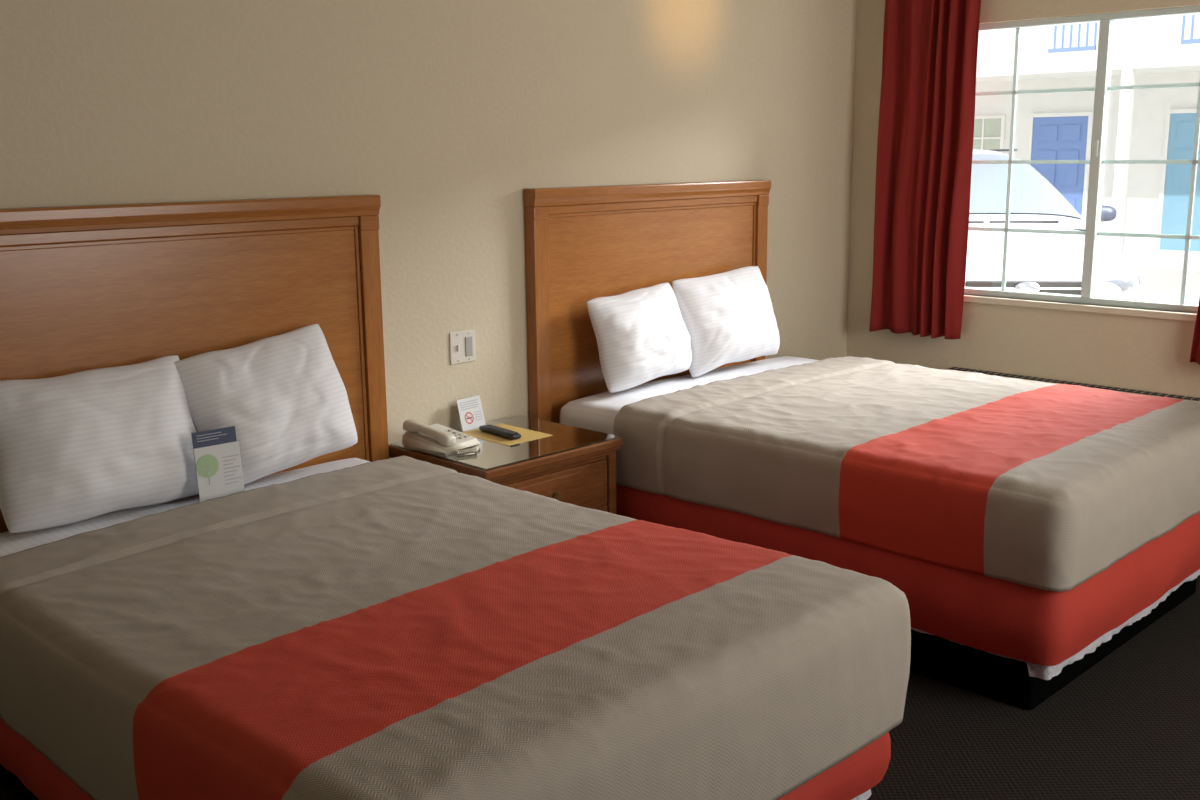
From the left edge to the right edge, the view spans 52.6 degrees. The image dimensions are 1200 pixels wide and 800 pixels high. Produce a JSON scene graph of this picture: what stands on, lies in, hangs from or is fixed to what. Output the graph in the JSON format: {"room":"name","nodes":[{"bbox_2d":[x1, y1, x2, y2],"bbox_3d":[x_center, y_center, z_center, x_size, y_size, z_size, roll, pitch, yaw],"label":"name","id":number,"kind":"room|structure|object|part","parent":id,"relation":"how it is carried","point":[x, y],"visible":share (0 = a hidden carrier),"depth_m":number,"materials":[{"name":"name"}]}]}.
{"room":"hotel room","nodes":[
{"label":"hotel room","id":0,"kind":"room"},
{"bbox_2d":[0,0,857,458],"bbox_3d":[-1.165,-0.414,3.853,0.150,2.550,6.776,11,16,44],"label":"wall","id":1,"kind":"structure","parent":0,"point":[444,111],"depth_m":4.33,"materials":[{"name":"paint"}]},
{"bbox_2d":[0,195,388,532],"bbox_3d":[-1.263,0.136,3.699,0.068,1.456,1.467,11,16,44],"label":"headboard","id":2,"kind":"object","parent":1,"relation":"attached to","point":[83,287],"visible":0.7,"depth_m":3.64,"materials":[{"name":"brown wood"}]},
{"bbox_3d":[-1.275,-0.491,3.576,0.049,0.045,1.313,11,16,44],"label":"rail","id":3,"kind":"part","parent":2,"relation":"part of","materials":[{"name":"brown wood"}]},
{"bbox_3d":[-1.270,-0.545,3.559,0.068,0.066,1.467,11,16,44],"label":"crown","id":4,"kind":"part","parent":2,"relation":"part of","materials":[{"name":"brown wood"}]},
{"bbox_2d":[449,330,475,364],"bbox_3d":[-0.501,-0.194,4.461,0.014,0.118,0.118,11,16,44],"label":"light switch","id":5,"kind":"object","parent":1,"relation":"attached to","point":[462,343],"visible":1,"depth_m":4.46,"materials":[{"name":"white plastic"}]},
{"bbox_2d":[523,180,770,422],"bbox_3d":[0.253,-0.186,5.197,0.068,1.456,1.452,11,16,44],"label":"headboard","id":6,"kind":"object","parent":1,"relation":"attached to","point":[583,244],"visible":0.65,"depth_m":4.89,"materials":[{"name":"brown wood"}]},
{"bbox_3d":[0.246,-0.867,5.058,0.068,0.066,1.452,11,16,44],"label":"crown","id":7,"kind":"part","parent":6,"relation":"part of","materials":[{"name":"brown wood"}]},
{"bbox_3d":[0.240,-0.813,5.075,0.049,0.045,1.298,11,16,44],"label":"rail","id":8,"kind":"part","parent":6,"relation":"part of","materials":[{"name":"brown wood"}]},
{"bbox_2d":[0,575,1199,799],"bbox_3d":[0.803,1.231,2.325,5.500,0.100,6.926,11,16,44],"label":"floor","id":9,"kind":"structure","parent":0,"point":[1127,727],"depth_m":3.43,"materials":[{"name":"carpet"}]},
{"bbox_2d":[0,458,890,799],"bbox_3d":[-0.552,0.725,2.988,2.087,0.652,1.469,11,16,44],"label":"bed","id":10,"kind":"object","parent":9,"relation":"on","point":[30,775],"visible":0.07,"depth_m":2.74,"materials":[{"name":"fabric"}]},
{"bbox_2d":[0,355,198,532],"bbox_3d":[-1.371,0.118,3.357,0.219,0.401,0.582,10,16,42],"label":"pillow","id":11,"kind":"object","parent":10,"relation":"on","point":[83,445],"visible":0.95,"depth_m":3.28,"materials":[{"name":"white fabric"}]},
{"bbox_3d":[-0.575,0.521,2.965,2.031,0.242,1.383,11,16,44],"label":"mattress","id":12,"kind":"part","parent":10,"relation":"part of","materials":[{"name":"white fabric"}]},
{"bbox_2d":[191,426,244,501],"bbox_3d":[-1.089,0.188,3.472,0.136,0.209,0.025,-11,15,-41],"label":"tent card","id":13,"kind":"object","parent":10,"relation":"on","point":[217,457],"visible":0.99,"depth_m":3.47,"materials":[{"name":"grey paper"}]},
{"bbox_2d":[174,324,357,484],"bbox_3d":[-0.991,0.019,3.717,0.223,0.440,0.560,9,15,39],"label":"pillow","id":14,"kind":"object","parent":10,"relation":"on","point":[284,396],"visible":0.89,"depth_m":3.65,"materials":[{"name":"white fabric"}]},
{"bbox_2d":[0,456,910,799],"bbox_3d":[-0.449,0.537,2.861,1.868,0.348,1.500,11,16,44],"label":"bedspread","id":15,"kind":"object","parent":10,"relation":"on","point":[401,627],"visible":1,"depth_m":2.45,"materials":[{"name":"beige fabric"}]},
{"bbox_2d":[388,415,622,513],"bbox_3d":[-0.329,0.451,4.362,0.544,0.634,0.640,11,16,44],"label":"nightstand","id":16,"kind":"object","parent":9,"relation":"on","point":[572,465],"visible":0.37,"depth_m":4.20,"materials":[{"name":"brown wood"}]},
{"bbox_2d":[402,419,480,455],"bbox_3d":[-0.525,0.119,4.171,0.275,0.096,0.183,8,14,36],"label":"telephone","id":17,"kind":"object","parent":16,"relation":"on","point":[438,439],"visible":1,"depth_m":4.14,"materials":[{"name":"plastic"}]},
{"bbox_3d":[-0.435,0.170,4.110,0.046,0.017,0.118,8,14,36],"label":"cord","id":18,"kind":"part","parent":17,"relation":"part of","materials":[{"name":"plastic"}]},
{"bbox_2d":[456,395,485,430],"bbox_3d":[-0.474,0.048,4.477,0.029,0.112,0.120,9,15,38],"label":"no smoking sign","id":19,"kind":"object","parent":16,"relation":"on","point":[470,409],"visible":0.99,"depth_m":4.47,"materials":[{"name":"white paper"}]},
{"bbox_3d":[-0.334,0.143,4.300,0.525,0.006,0.620,11,16,44],"label":"glass","id":20,"kind":"part","parent":16,"relation":"part of","materials":[{"name":"clear glass"}]},
{"bbox_2d":[462,424,551,445],"bbox_3d":[-0.342,0.123,4.379,0.280,0.001,0.210,11,16,44],"label":"sheet","id":21,"kind":"object","parent":16,"relation":"on","point":[526,435],"visible":0.64,"depth_m":4.35,"materials":[{"name":"paper"}]},
{"bbox_2d":[479,424,520,439],"bbox_3d":[-0.360,0.113,4.364,0.047,0.024,0.211,-10,15,-38],"label":"remote control","id":22,"kind":"object","parent":21,"relation":"on","point":[496,430],"visible":1,"depth_m":4.33,"materials":[{"name":"black plastic"}]},
{"bbox_3d":[-0.161,0.326,4.165,0.019,0.155,0.524,11,16,44],"label":"drawer","id":23,"kind":"part","parent":16,"relation":"part of","materials":[{"name":"brown wood"}]},
{"bbox_3d":[-0.146,0.329,4.150,0.023,0.030,0.030,11,16,44],"label":"knob","id":24,"kind":"part","parent":16,"relation":"part of","materials":[{"name":"gold metal"}]},
{"bbox_3d":[-0.159,0.495,4.199,0.019,0.160,0.524,11,16,44],"label":"drawer","id":25,"kind":"part","parent":16,"relation":"part of","materials":[{"name":"brown wood"}]},
{"bbox_3d":[0.035,0.438,4.407,0.040,0.515,0.038,11,16,44],"label":"corner post","id":26,"kind":"part","parent":16,"relation":"part of","materials":[{"name":"brown wood"}]},
{"bbox_2d":[560,356,1199,709],"bbox_3d":[1.089,0.357,4.604,2.090,0.693,1.606,11,16,44],"label":"bed","id":27,"kind":"object","parent":9,"relation":"on","point":[1015,644],"visible":0.18,"depth_m":3.71,"materials":[{"name":"fabric"}]},
{"bbox_2d":[587,283,691,391],"bbox_3d":[0.189,-0.254,4.878,0.214,0.385,0.538,9,15,39],"label":"pillow","id":28,"kind":"object","parent":27,"relation":"on","point":[642,335],"visible":1,"depth_m":4.77,"materials":[{"name":"white fabric"}]},
{"bbox_3d":[1.064,0.123,4.576,2.030,0.223,1.518,11,16,44],"label":"mattress","id":29,"kind":"part","parent":27,"relation":"part of","materials":[{"name":"white fabric"}]},
{"bbox_2d":[672,266,779,377],"bbox_3d":[0.572,-0.346,5.258,0.213,0.422,0.599,10,16,42],"label":"pillow","id":30,"kind":"object","parent":27,"relation":"on","point":[728,317],"visible":0.99,"depth_m":5.14,"materials":[{"name":"white fabric"}]},
{"bbox_2d":[613,356,1199,591],"bbox_3d":[1.220,0.158,4.430,1.713,0.311,1.611,11,16,44],"label":"bedspread","id":31,"kind":"object","parent":27,"relation":"on","point":[1036,484],"visible":1,"depth_m":3.91,"materials":[{"name":"beige fabric"}]},
{"bbox_2d":[941,366,1199,402],"bbox_3d":[2.161,0.228,5.412,1.440,0.601,0.120,11,16,44],"label":"wall heater","id":32,"kind":"object","parent":9,"relation":"on","point":[1005,375],"visible":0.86,"depth_m":5.40,"materials":[{"name":"paint"}]},
{"bbox_2d":[846,0,1199,397],"bbox_3d":[3.172,-0.573,4.415,5.500,2.550,0.150,11,16,44],"label":"wall","id":33,"kind":"structure","parent":0,"point":[1119,351],"depth_m":5.60,"materials":[{"name":"paint"}]},
{"bbox_2d":[964,295,1196,321],"bbox_3d":[2.139,-0.409,5.390,1.650,0.030,0.055,11,16,44],"label":"trim","id":34,"kind":"structure","parent":33,"relation":"attached to","point":[1078,307],"depth_m":5.36,"materials":[{"name":"beige wood"}]},
{"bbox_2d":[964,5,1199,312],"bbox_3d":[2.171,-1.039,5.301,1.610,1.239,0.086,11,16,44],"label":"window","id":35,"kind":"structure","parent":33,"relation":"in","point":[1102,88],"depth_m":5.29,"materials":[{"name":"metal"}]},
{"bbox_3d":[2.095,-1.862,5.055,2.200,0.040,0.089,11,16,44],"label":"curtain rod","id":36,"kind":"object","parent":33,"relation":"attached to","visible":0},
{"bbox_2d":[869,0,980,338],"bbox_3d":[1.526,-1.129,5.742,0.514,1.659,0.110,11,16,44],"label":"curtain","id":37,"kind":"object","parent":36,"relation":"hanging from","point":[927,109],"visible":1,"depth_m":5.73,"materials":[{"name":"red fabric"}]},
{"bbox_2d":[1190,299,1199,364],"bbox_3d":[2.629,-0.921,4.667,0.573,1.659,0.115,9,15,41],"label":"curtain","id":38,"kind":"object","parent":36,"relation":"hanging from","point":[1195,350],"visible":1,"depth_m":5.02,"materials":[{"name":"red fabric"}]},
{"label":"outside","id":39,"kind":"structure","parent":0,"visible":0},
{"bbox_2d":[1134,266,1199,303],"bbox_3d":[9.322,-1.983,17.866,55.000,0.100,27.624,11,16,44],"label":"ground","id":40,"kind":"structure","parent":39,"point":[1164,284],"depth_m":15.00,"materials":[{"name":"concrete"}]},
{"bbox_2d":[965,149,1139,299],"bbox_3d":[3.417,-1.460,11.186,2.220,1.670,4.715,1,12,7],"label":"car","id":41,"kind":"object","parent":40,"relation":"on","point":[1036,262],"visible":0.38,"depth_m":9.38,"materials":[{"name":"silver metal"}]},
{"bbox_2d":[965,281,1081,294],"bbox_3d":[3.154,-0.831,8.996,0.880,0.100,0.070,1,12,7],"label":"grille","id":42,"kind":"object","parent":41,"relation":"attached to","point":[1058,287],"depth_m":8.94,"materials":[{"name":"silver metal"}]},
{"bbox_2d":[1100,205,1116,221],"bbox_3d":[4.346,-1.609,10.497,0.220,0.140,0.140,1,12,7],"label":"mirror","id":43,"kind":"object","parent":41,"relation":"attached to","point":[1108,213],"depth_m":10.44,"materials":[{"name":"plastic"}]},
{"bbox_2d":[973,14,1199,268],"bbox_3d":[7.841,-5.581,17.817,32.000,7.000,1.900,11,16,44],"label":"building","id":44,"kind":"structure","parent":40,"relation":"on","point":[1156,123],"depth_m":18.54,"materials":[{"name":"paint"}]},
{"bbox_2d":[974,115,1005,152],"bbox_3d":[6.197,-4.281,20.649,1.400,1.050,0.059,11,16,44],"label":"window","id":45,"kind":"structure","parent":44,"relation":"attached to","point":[989,130],"depth_m":20.29,"materials":[{"name":"paint"}]},
{"bbox_3d":[7.360,-3.560,19.589,0.670,1.700,0.014,11,16,44],"label":"door panel","id":46,"kind":"part","parent":44,"relation":"part of","materials":[{"name":"blue paint"}]},
{"bbox_3d":[7.383,-3.531,19.619,0.910,2.030,0.050,11,16,44],"label":"door","id":47,"kind":"part","parent":44,"relation":"part of","materials":[{"name":"blue paint"}]},
{"bbox_3d":[7.376,-3.559,19.605,1.030,2.090,0.069,11,16,44],"label":"door frame","id":48,"kind":"part","parent":44,"relation":"part of","materials":[{"name":"paint"}]},
{"bbox_3d":[6.881,-5.522,17.650,0.700,0.890,0.040,11,16,44],"label":"railing","id":49,"kind":"part","parent":44,"relation":"part of","materials":[{"name":"blue metal"}]},
{"bbox_3d":[7.513,-3.404,17.494,0.140,2.630,0.140,11,16,44],"label":"post","id":50,"kind":"part","parent":44,"relation":"part of","materials":[{"name":"paint"}]},
{"bbox_3d":[8.905,-3.271,18.121,1.030,2.090,0.069,11,16,44],"label":"door frame","id":51,"kind":"part","parent":44,"relation":"part of","materials":[{"name":"paint"}]},
{"bbox_3d":[8.912,-3.243,18.135,0.910,2.030,0.050,11,16,44],"label":"door","id":52,"kind":"part","parent":44,"relation":"part of","materials":[{"name":"blue paint"}]},
{"bbox_3d":[8.889,-3.272,18.105,0.670,1.700,0.014,11,16,44],"label":"door panel","id":53,"kind":"part","parent":44,"relation":"part of","materials":[{"name":"blue paint"}]},
{"bbox_3d":[9.046,-5.114,15.548,3.030,0.890,0.040,11,16,44],"label":"railing","id":54,"kind":"part","parent":44,"relation":"part of","materials":[{"name":"blue metal"}]}
]}

